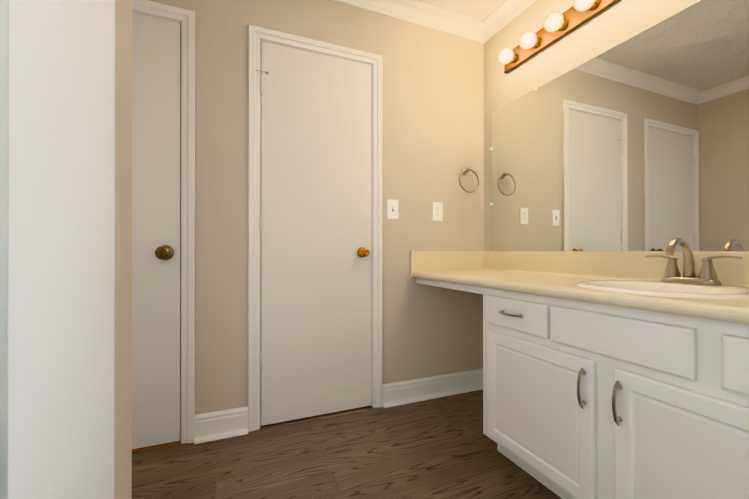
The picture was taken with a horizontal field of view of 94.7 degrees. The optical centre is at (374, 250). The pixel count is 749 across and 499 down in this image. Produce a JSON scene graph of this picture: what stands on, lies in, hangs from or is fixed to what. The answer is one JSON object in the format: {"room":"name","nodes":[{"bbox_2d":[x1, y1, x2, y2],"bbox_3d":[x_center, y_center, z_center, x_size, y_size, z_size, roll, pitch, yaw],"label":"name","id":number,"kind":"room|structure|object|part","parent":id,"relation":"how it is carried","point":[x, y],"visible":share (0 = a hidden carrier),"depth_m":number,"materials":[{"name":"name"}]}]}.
{"room":"bathroom","nodes":[
{"label":"bathroom","id":0,"kind":"room"},
{"bbox_2d":[114,0,131,498],"bbox_3d":[-0.451,-0.299,-0.478,0.820,2.460,2.230,0,0,-22],"label":"wall","id":1,"kind":"structure","parent":0,"point":[123,290],"depth_m":0.65,"materials":[{"name":"beige paint"}]},
{"bbox_2d":[0,0,8,498],"bbox_3d":[0.032,-0.253,-0.532,0.029,2.368,1.759,0,0,-22],"label":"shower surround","id":2,"kind":"object","parent":1,"relation":"attached to","point":[4,161],"depth_m":0.26,"materials":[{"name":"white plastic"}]},
{"bbox_2d":[8,0,114,498],"bbox_3d":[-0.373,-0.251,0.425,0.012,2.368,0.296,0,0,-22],"label":"door","id":3,"kind":"structure","parent":1,"relation":"attached to","point":[61,247],"depth_m":0.39,"materials":[{"name":"white wood"}]},
{"bbox_2d":[149,0,483,414],"bbox_3d":[-0.478,-0.294,1.940,2.860,2.460,0.120,0,0,-22],"label":"wall","id":4,"kind":"structure","parent":0,"point":[432,113],"depth_m":2.11,"materials":[{"name":"beige paint"}]},
{"bbox_2d":[132,12,180,448],"bbox_3d":[-1.272,-0.093,1.517,0.726,2.033,0.115,0,0,-22],"label":"hall door","id":5,"kind":"structure","parent":4,"relation":"in","point":[156,231],"depth_m":1.64,"materials":[{"name":"white wood"}]},
{"bbox_3d":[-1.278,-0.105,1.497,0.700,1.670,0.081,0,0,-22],"label":"knob","id":6,"kind":"part","parent":5,"relation":"part of","materials":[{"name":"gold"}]},
{"bbox_2d":[132,0,194,443],"bbox_3d":[-1.294,-0.120,1.591,0.839,2.110,0.140,0,0,-22],"label":"door frame","id":7,"kind":"structure","parent":4,"relation":"attached to","point":[185,18],"depth_m":1.68,"materials":[{"name":"white wood"}]},
{"bbox_2d":[253,41,371,425],"bbox_3d":[-0.320,-0.092,1.918,0.670,2.033,0.104,0,0,-22],"label":"closet door","id":8,"kind":"structure","parent":4,"relation":"in","point":[316,237],"depth_m":1.93,"materials":[{"name":"white wood"}]},
{"bbox_2d":[248,24,381,431],"bbox_3d":[-0.328,-0.119,1.991,0.759,2.110,0.140,0,0,-22],"label":"door frame","id":9,"kind":"structure","parent":4,"relation":"attached to","point":[257,35],"depth_m":1.82,"materials":[{"name":"white wood"}]},
{"bbox_2d":[387,199,397,219],"bbox_3d":[0.116,-0.254,2.107,0.076,0.122,0.022,0,0,-22],"label":"light switch","id":10,"kind":"object","parent":4,"relation":"attached to","point":[392,208],"visible":1,"depth_m":2.11,"materials":[{"name":"white plastic"}]},
{"bbox_2d":[334,0,480,40],"bbox_3d":[-0.487,-1.480,1.834,2.520,0.088,0.075,0,0,-22],"label":"crown molding","id":11,"kind":"structure","parent":4,"relation":"attached to","point":[412,11],"depth_m":2.17,"materials":[{"name":"white wood"}]},
{"bbox_2d":[382,368,482,407],"bbox_3d":[0.407,0.874,2.218,0.773,0.125,0.039,0,0,-22],"label":"baseboard","id":12,"kind":"structure","parent":4,"relation":"attached to","point":[416,390],"depth_m":2.20,"materials":[{"name":"white wood"}]},
{"bbox_2d":[432,202,442,220],"bbox_3d":[0.410,-0.253,2.237,0.076,0.122,0.008,0,0,-22],"label":"electrical outlet","id":13,"kind":"object","parent":4,"relation":"attached to","point":[437,211],"visible":1,"depth_m":2.23,"materials":[{"name":"white plastic"}]},
{"bbox_2d":[459,168,479,192],"bbox_3d":[0.617,-0.468,2.292,0.162,0.175,0.065,0,0,-22],"label":"towel ring","id":14,"kind":"object","parent":4,"relation":"attached to","point":[464,171],"visible":1,"depth_m":2.27,"materials":[{"name":"silver metal"}]},
{"bbox_2d":[132,389,561,498],"bbox_3d":[-0.030,0.957,0.857,2.860,0.054,4.620,0,0,-22],"label":"floor","id":15,"kind":"structure","parent":0,"point":[445,447],"depth_m":1.52,"materials":[{"name":"brown wood"}]},
{"bbox_2d":[260,406,372,429],"bbox_3d":[-0.309,0.934,1.943,0.635,0.004,0.050,0,0,-22],"label":"threshold strip","id":16,"kind":"object","parent":15,"relation":"on","point":[285,423],"visible":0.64,"depth_m":1.92,"materials":[{"name":"brown wood"}]},
{"bbox_2d":[410,238,748,498],"bbox_3d":[0.848,0.445,1.394,0.583,0.979,1.898,0,0,-22],"label":"bathroom vanity","id":17,"kind":"object","parent":15,"relation":"on","point":[615,374],"visible":1,"depth_m":1.10,"materials":[{"name":"white wood"}]},
{"bbox_2d":[412,251,748,324],"bbox_3d":[0.857,0.084,1.387,0.573,0.162,1.879,0,0,-22],"label":"countertop","id":18,"kind":"structure","parent":17,"relation":"on","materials":[{"name":"beige laminate"}]},
{"bbox_2d":[575,280,748,299],"bbox_3d":[0.946,0.191,1.127,0.490,0.156,0.512,0,0,-22],"label":"sink","id":19,"kind":"object","parent":18,"relation":"in","point":[663,289],"depth_m":1.12,"materials":[{"name":"beige ceramic"}]},
{"bbox_2d":[644,238,742,285],"bbox_3d":[1.063,0.035,1.195,0.161,0.159,0.276,0,0,-22],"label":"faucet","id":20,"kind":"object","parent":18,"relation":"on","point":[707,276],"depth_m":1.20,"materials":[{"name":"silver metal"}]},
{"bbox_2d":[416,0,504,20],"bbox_3d":[0.176,-1.552,0.363,2.860,0.050,3.540,0,0,-22],"label":"ceiling","id":21,"kind":"structure","parent":0,"point":[480,10],"depth_m":2.15,"materials":[{"name":"white paint"}]},
{"bbox_2d":[484,0,748,251],"bbox_3d":[1.465,-0.296,0.829,0.120,2.460,3.420,0,0,-22],"label":"wall","id":22,"kind":"structure","parent":0,"point":[615,24],"depth_m":1.91,"materials":[{"name":"beige paint"}]},
{"bbox_2d":[475,0,535,43],"bbox_3d":[1.353,-1.482,0.850,0.075,0.088,3.300,0,0,-22],"label":"crown molding","id":23,"kind":"structure","parent":22,"relation":"attached to","point":[500,17],"depth_m":2.19,"materials":[{"name":"white wood"}]},
{"bbox_2d":[498,0,618,72],"bbox_3d":[1.028,-1.181,1.544,0.139,0.116,1.323,0,0,-22],"label":"vanity light bar","id":24,"kind":"object","parent":22,"relation":"attached to","point":[558,25],"visible":1,"depth_m":1.79,"materials":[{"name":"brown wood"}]},
{"bbox_2d":[490,0,748,250],"bbox_3d":[1.133,-0.469,1.464,0.008,0.940,1.847,0,0,-22],"label":"mirror","id":25,"kind":"object","parent":22,"relation":"attached to","point":[639,142],"visible":1,"depth_m":1.47,"materials":[{"name":"white mirror"}]}
]}

